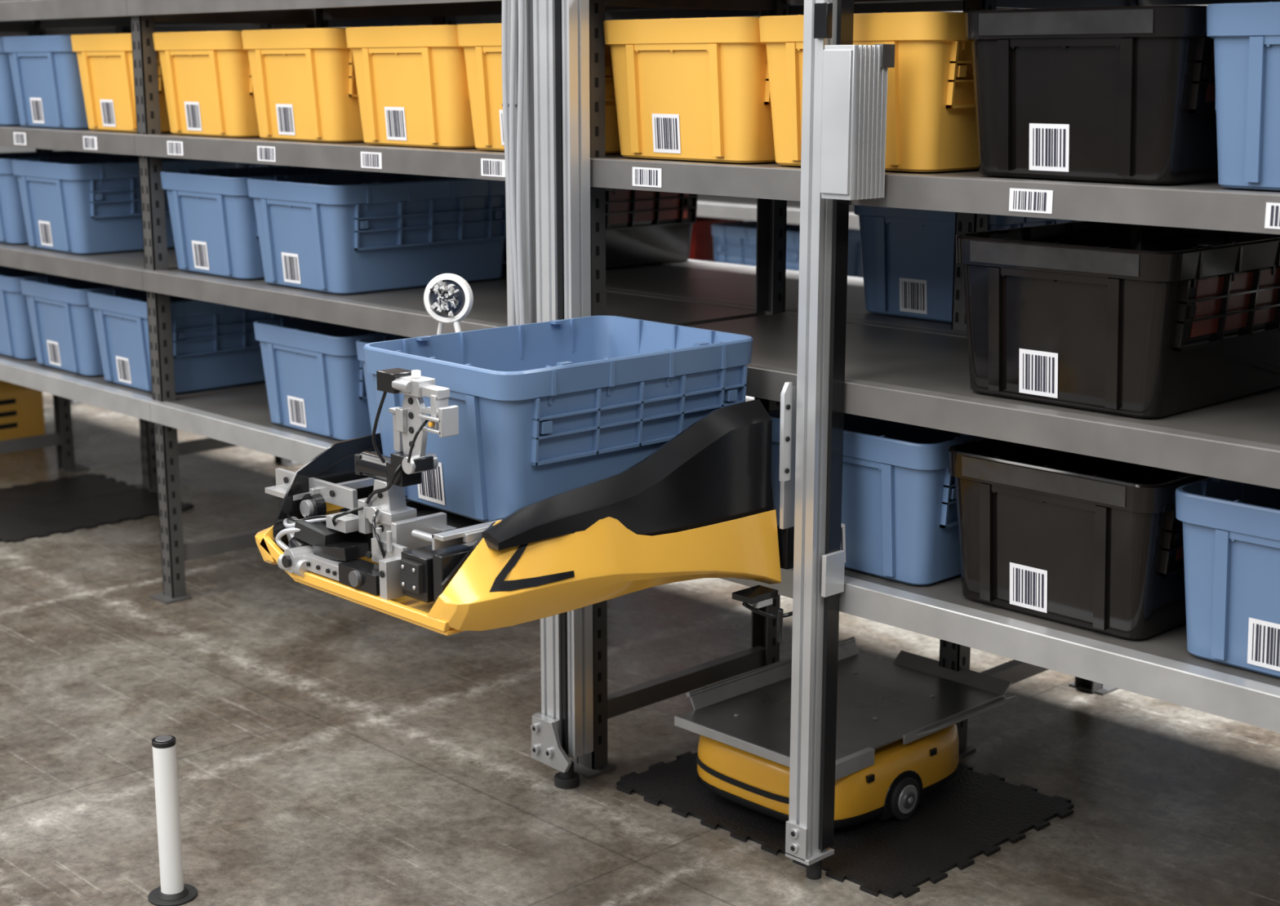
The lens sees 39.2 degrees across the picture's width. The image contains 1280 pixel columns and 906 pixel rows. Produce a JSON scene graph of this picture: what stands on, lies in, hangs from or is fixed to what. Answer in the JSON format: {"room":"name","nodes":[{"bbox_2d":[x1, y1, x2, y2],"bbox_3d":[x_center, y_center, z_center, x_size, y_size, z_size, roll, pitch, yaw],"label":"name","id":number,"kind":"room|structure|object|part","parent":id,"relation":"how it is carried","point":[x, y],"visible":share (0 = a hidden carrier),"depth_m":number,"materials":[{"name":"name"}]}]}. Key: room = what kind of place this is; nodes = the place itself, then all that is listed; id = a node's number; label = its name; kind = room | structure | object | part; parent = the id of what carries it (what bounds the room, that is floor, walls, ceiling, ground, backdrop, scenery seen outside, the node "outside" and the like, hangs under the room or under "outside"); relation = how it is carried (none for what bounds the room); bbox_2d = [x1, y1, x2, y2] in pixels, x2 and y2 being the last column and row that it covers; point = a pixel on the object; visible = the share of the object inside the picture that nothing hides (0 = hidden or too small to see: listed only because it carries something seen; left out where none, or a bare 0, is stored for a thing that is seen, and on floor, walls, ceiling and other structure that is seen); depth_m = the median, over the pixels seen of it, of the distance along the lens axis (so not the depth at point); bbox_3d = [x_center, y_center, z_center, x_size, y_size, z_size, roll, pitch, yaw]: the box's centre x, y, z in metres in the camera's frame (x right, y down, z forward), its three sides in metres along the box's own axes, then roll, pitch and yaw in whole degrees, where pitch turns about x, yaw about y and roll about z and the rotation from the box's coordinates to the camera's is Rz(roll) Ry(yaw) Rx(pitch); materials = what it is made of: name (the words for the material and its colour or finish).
{"room":"warehouse","nodes":[
{"label":"warehouse","id":0,"kind":"room"},
{"bbox_2d":[0,0,66,152],"bbox_3d":[-8.294,-4.429,13.744,18.000,6.000,0.200,-11,17,-43],"label":"wall","id":1,"kind":"structure","parent":0,"point":[2,148],"depth_m":16.47,"materials":[{"name":"grey"}]},
{"bbox_2d":[0,391,1279,905],"bbox_3d":[-0.590,0.228,6.570,18.000,0.100,22.000,-11,17,-43],"label":"floor","id":2,"kind":"structure","parent":0,"point":[332,750],"depth_m":4.11,"materials":[{"name":"concrete"}]},
{"bbox_2d":[0,380,45,440],"bbox_3d":[-2.789,-0.193,7.555,0.346,0.310,0.534,-11,17,-43],"label":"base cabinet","id":3,"kind":"object","parent":2,"relation":"on","point":[21,407],"visible":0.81,"depth_m":7.42,"materials":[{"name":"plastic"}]},
{"bbox_2d":[0,473,194,542],"bbox_3d":[-2.119,0.190,6.489,0.732,0.008,0.772,-11,17,-43],"label":"rubber mat","id":4,"kind":"object","parent":2,"relation":"on","point":[42,508],"visible":0.93,"depth_m":6.46,"materials":[{"name":"black rubber"}]},
{"bbox_2d":[147,735,197,905],"bbox_3d":[-0.894,0.692,3.405,0.092,0.320,0.092,-11,17,-43],"label":"bollard","id":5,"kind":"object","parent":2,"relation":"on","point":[172,891],"visible":1,"depth_m":3.39,"materials":[{"name":"white plastic"}]},
{"bbox_2d":[0,0,1279,778],"bbox_3d":[-0.536,-0.523,4.708,0.710,2.150,9.350,-11,17,-43],"label":"storage rack","id":6,"kind":"object","parent":2,"relation":"on","point":[917,376],"visible":0.55,"depth_m":3.98,"materials":[{"name":"black metal"}]},
{"bbox_2d":[0,36,21,125],"bbox_3d":[-1.978,-1.260,6.083,0.602,0.280,0.439,-11,17,-43],"label":"storage tote","id":7,"kind":"object","parent":6,"relation":"on","point":[9,114],"visible":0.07,"depth_m":5.78,"materials":[{"name":"blue plastic"}]},
{"bbox_2d":[0,265,53,359],"bbox_3d":[-1.978,-0.511,6.243,0.602,0.280,0.439,-11,17,-43],"label":"storage tote","id":8,"kind":"object","parent":6,"relation":"on","point":[16,340],"visible":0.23,"depth_m":5.95,"materials":[{"name":"blue plastic"}]},
{"bbox_2d":[2,35,88,128],"bbox_3d":[-1.662,-1.192,5.762,0.602,0.280,0.439,-11,17,-43],"label":"storage tote","id":9,"kind":"object","parent":6,"relation":"on","point":[46,73],"visible":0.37,"depth_m":5.52,"materials":[{"name":"blue plastic"}]},
{"bbox_2d":[0,151,125,244],"bbox_3d":[-1.978,-0.886,6.163,0.602,0.280,0.439,-11,17,-43],"label":"storage tote","id":10,"kind":"object","parent":6,"relation":"on","point":[12,223],"visible":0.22,"depth_m":5.88,"materials":[{"name":"blue plastic"}]},
{"bbox_2d":[20,275,122,376],"bbox_3d":[-1.662,-0.443,5.923,0.602,0.280,0.439,-11,17,-43],"label":"storage tote","id":11,"kind":"object","parent":6,"relation":"on","point":[62,320],"visible":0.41,"depth_m":5.70,"materials":[{"name":"blue plastic"}]},
{"bbox_2d":[70,33,170,132],"bbox_3d":[-1.347,-1.123,5.442,0.602,0.280,0.439,-11,17,-43],"label":"storage tote","id":12,"kind":"object","parent":6,"relation":"on","point":[105,61],"visible":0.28,"depth_m":5.24,"materials":[{"name":"yellow plastic"}]},
{"bbox_2d":[11,155,238,254],"bbox_3d":[-1.662,-0.817,5.843,0.602,0.280,0.439,-11,17,-43],"label":"storage tote","id":13,"kind":"object","parent":6,"relation":"on","point":[75,205],"visible":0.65,"depth_m":5.61,"materials":[{"name":"blue plastic"}]},
{"bbox_2d":[87,287,290,394],"bbox_3d":[-1.347,-0.374,5.603,0.602,0.280,0.439,-11,17,-43],"label":"storage tote","id":14,"kind":"object","parent":6,"relation":"on","point":[215,345],"visible":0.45,"depth_m":5.41,"materials":[{"name":"blue plastic"}]},
{"bbox_2d":[152,31,259,137],"bbox_3d":[-1.010,-1.050,5.101,0.602,0.280,0.439,-11,16,-42],"label":"storage tote","id":15,"kind":"object","parent":6,"relation":"on","point":[206,76],"visible":0.43,"depth_m":4.86,"materials":[{"name":"yellow plastic"}]},
{"bbox_2d":[160,165,373,279],"bbox_3d":[-1.010,-0.675,5.181,0.602,0.280,0.439,-11,17,-43],"label":"storage tote","id":16,"kind":"object","parent":6,"relation":"on","point":[212,213],"visible":0.51,"depth_m":4.97,"materials":[{"name":"blue plastic"}]},
{"bbox_2d":[241,27,364,142],"bbox_3d":[-0.691,-0.980,4.777,0.602,0.280,0.439,-11,16,-42],"label":"storage tote","id":17,"kind":"object","parent":6,"relation":"on","point":[304,84],"visible":0.41,"depth_m":4.53,"materials":[{"name":"yellow plastic"}]},
{"bbox_2d":[253,316,393,440],"bbox_3d":[-0.694,-0.232,4.941,0.602,0.280,0.439,-11,17,-43],"label":"storage tote","id":18,"kind":"object","parent":6,"relation":"on","point":[314,374],"visible":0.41,"depth_m":4.71,"materials":[{"name":"blue plastic"}]},
{"bbox_2d":[246,172,506,294],"bbox_3d":[-0.694,-0.607,4.861,0.602,0.280,0.439,-11,17,-43],"label":"storage tote","id":19,"kind":"object","parent":6,"relation":"on","point":[344,233],"visible":0.92,"depth_m":4.69,"materials":[{"name":"blue plastic"}]},
{"bbox_2d":[355,334,412,433],"bbox_3d":[-0.364,-0.160,4.607,0.602,0.280,0.439,-11,17,-43],"label":"storage tote","id":20,"kind":"object","parent":6,"relation":"on","point":[360,343],"visible":0.11,"depth_m":4.53,"materials":[{"name":"blue plastic"}]},
{"bbox_2d":[345,24,475,148],"bbox_3d":[-0.364,-0.909,4.446,0.602,0.280,0.439,-12,17,-43],"label":"storage tote","id":21,"kind":"object","parent":6,"relation":"on","point":[411,81],"visible":0.38,"depth_m":4.22,"materials":[{"name":"yellow plastic"}]},
{"bbox_2d":[457,22,620,153],"bbox_3d":[-0.063,-0.844,4.140,0.602,0.280,0.439,-11,16,-42],"label":"storage tote","id":22,"kind":"object","parent":6,"relation":"on","point":[481,43],"visible":0.19,"depth_m":4.02,"materials":[{"name":"yellow plastic"}]},
{"bbox_2d":[603,16,775,163],"bbox_3d":[0.274,-0.770,3.798,0.602,0.280,0.439,-11,17,-43],"label":"storage tote","id":23,"kind":"object","parent":6,"relation":"on","point":[691,89],"visible":0.48,"depth_m":3.57,"materials":[{"name":"yellow plastic"}]},
{"bbox_2d":[759,11,978,172],"bbox_3d":[0.576,-0.705,3.492,0.602,0.280,0.439,-11,17,-43],"label":"storage tote","id":24,"kind":"object","parent":6,"relation":"on","point":[931,126],"visible":0.52,"depth_m":3.21,"materials":[{"name":"yellow plastic"}]},
{"bbox_2d":[767,408,984,585],"bbox_3d":[0.590,0.047,3.639,0.602,0.280,0.439,-11,17,-43],"label":"storage tote","id":25,"kind":"object","parent":6,"relation":"on","point":[900,515],"visible":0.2,"depth_m":3.37,"materials":[{"name":"blue plastic"}]},
{"bbox_2d":[947,437,1209,639],"bbox_3d":[0.905,0.116,3.318,0.604,0.280,0.439,-11,17,-43],"label":"storage tote","id":26,"kind":"object","parent":6,"relation":"on","point":[1087,542],"visible":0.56,"depth_m":3.10,"materials":[{"name":"black plastic"}]},
{"bbox_2d":[964,4,1217,184],"bbox_3d":[0.905,-0.633,3.157,0.604,0.280,0.439,-11,17,-43],"label":"storage tote","id":27,"kind":"object","parent":6,"relation":"on","point":[1123,94],"visible":0.86,"depth_m":2.93,"materials":[{"name":"black plastic"}]},
{"bbox_2d":[955,221,1279,417],"bbox_3d":[0.905,-0.259,3.238,0.604,0.280,0.439,-11,17,-43],"label":"storage tote","id":28,"kind":"object","parent":6,"relation":"on","point":[1140,321],"visible":0.97,"depth_m":3.04,"materials":[{"name":"black plastic"}]},
{"bbox_2d":[1175,476,1279,678],"bbox_3d":[1.221,0.185,2.998,0.602,0.280,0.439,-11,17,-43],"label":"storage tote","id":29,"kind":"object","parent":6,"relation":"on","point":[1231,529],"visible":0.88,"depth_m":2.88,"materials":[{"name":"blue plastic"}]},
{"bbox_2d":[1206,1,1279,190],"bbox_3d":[1.221,-0.564,2.837,0.602,0.280,0.439,-11,17,-43],"label":"storage tote","id":30,"kind":"object","parent":6,"relation":"on","point":[1246,36],"visible":1,"depth_m":2.74,"materials":[{"name":"blue plastic"}]},
{"bbox_2d":[0,0,1279,758],"bbox_3d":[0.297,-0.546,4.814,0.710,2.150,9.350,-11,17,-43],"label":"storage rack","id":31,"kind":"object","parent":2,"relation":"on","point":[708,281],"visible":0.09,"depth_m":4.77,"materials":[{"name":"black metal"}]},
{"bbox_2d":[238,162,279,168],"bbox_3d":[-1.472,-0.988,6.640,0.602,0.280,0.439,-11,17,-43],"label":"storage tote","id":32,"kind":"object","parent":31,"relation":"on","point":[240,164],"visible":0.02,"depth_m":6.42,"materials":[{"name":"blue plastic"}]},
{"bbox_2d":[502,189,697,269],"bbox_3d":[-0.168,-0.704,5.316,0.604,0.280,0.439,-11,17,-43],"label":"storage tote","id":33,"kind":"object","parent":31,"relation":"on","point":[643,227],"visible":0.14,"depth_m":5.23,"materials":[{"name":"black plastic"}]},
{"bbox_2d":[853,204,1082,322],"bbox_3d":[0.850,-0.483,4.285,0.602,0.280,0.439,-11,17,-43],"label":"storage tote","id":34,"kind":"object","parent":31,"relation":"on","point":[908,255],"visible":0.22,"depth_m":4.12,"materials":[{"name":"blue plastic"}]},
{"bbox_2d":[501,0,895,879],"bbox_3d":[0.063,-0.347,3.525,0.115,2.300,0.981,-11,17,-43],"label":"gantry","id":35,"kind":"object","parent":2,"relation":"on","point":[545,43],"visible":0.94,"depth_m":3.44,"materials":[{"name":"metal"}]},
{"bbox_2d":[254,273,844,642],"bbox_3d":[-0.193,0.036,3.328,0.878,0.668,0.853,-11,17,-43],"label":"robotic picker","id":36,"kind":"object","parent":35,"relation":"attached to","point":[345,526],"visible":0.94,"depth_m":3.14,"materials":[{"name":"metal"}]},
{"bbox_3d":[-0.381,-0.034,3.537,0.662,0.223,0.043,-11,17,-43],"label":"panel","id":37,"kind":"part","parent":36,"relation":"part of","materials":[{"name":"black plastic"}]},
{"bbox_3d":[-0.401,0.030,3.077,0.070,0.352,0.261,-11,17,-43],"label":"gripper arm","id":38,"kind":"part","parent":36,"relation":"part of","materials":[{"name":"metal"}]},
{"bbox_2d":[363,315,753,522],"bbox_3d":[-0.148,-0.073,3.390,0.620,0.284,0.452,-11,16,-41],"label":"storage tote","id":39,"kind":"object","parent":36,"relation":"in","point":[550,408],"visible":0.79,"depth_m":3.21,"materials":[{"name":"blue plastic"}]},
{"bbox_3d":[-0.007,0.057,3.160,0.662,0.223,0.043,-11,17,-43],"label":"panel","id":40,"kind":"part","parent":36,"relation":"part of","materials":[{"name":"black plastic"}]},
{"bbox_2d":[696,194,859,229],"bbox_3d":[1.649,-0.965,6.767,0.710,2.150,9.350,-11,17,-43],"label":"storage rack","id":41,"kind":"object","parent":2,"relation":"on","point":[708,206],"visible":0.02,"depth_m":7.62,"materials":[{"name":"black metal"}]},
{"bbox_2d":[688,216,743,262],"bbox_3d":[0.133,-0.968,8.375,0.439,0.280,0.602,-11,17,-43],"label":"storage tote","id":42,"kind":"object","parent":41,"relation":"on","point":[702,247],"visible":0.08,"depth_m":8.12,"materials":[{"name":"red paint"}]},
{"bbox_2d":[711,220,862,277],"bbox_3d":[0.660,-0.854,7.840,0.439,0.280,0.602,-11,17,-43],"label":"storage tote","id":43,"kind":"object","parent":41,"relation":"on","point":[734,242],"visible":0.3,"depth_m":7.74,"materials":[{"name":"blue plastic"}]},
{"bbox_2d":[616,751,1074,898],"bbox_3d":[0.439,0.743,3.909,0.652,0.008,0.802,-11,17,-43],"label":"rubber mat","id":44,"kind":"object","parent":2,"relation":"on","point":[975,813],"visible":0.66,"depth_m":3.74,"materials":[{"name":"black rubber"}]},
{"bbox_2d":[674,636,1017,829],"bbox_3d":[0.456,0.620,3.958,0.660,0.212,0.480,-11,17,-43],"label":"robot","id":45,"kind":"object","parent":44,"relation":"on","point":[897,742],"visible":0.84,"depth_m":3.84,"materials":[{"name":"orange paint"}]},
{"bbox_2d":[743,4,1207,221],"bbox_3d":[5.961,-4.078,12.106,0.200,6.000,22.000,-11,17,-43],"label":"wall","id":46,"kind":"structure","parent":0,"point":[1201,5],"depth_m":15.45,"materials":[{"name":"grey"}]}
]}

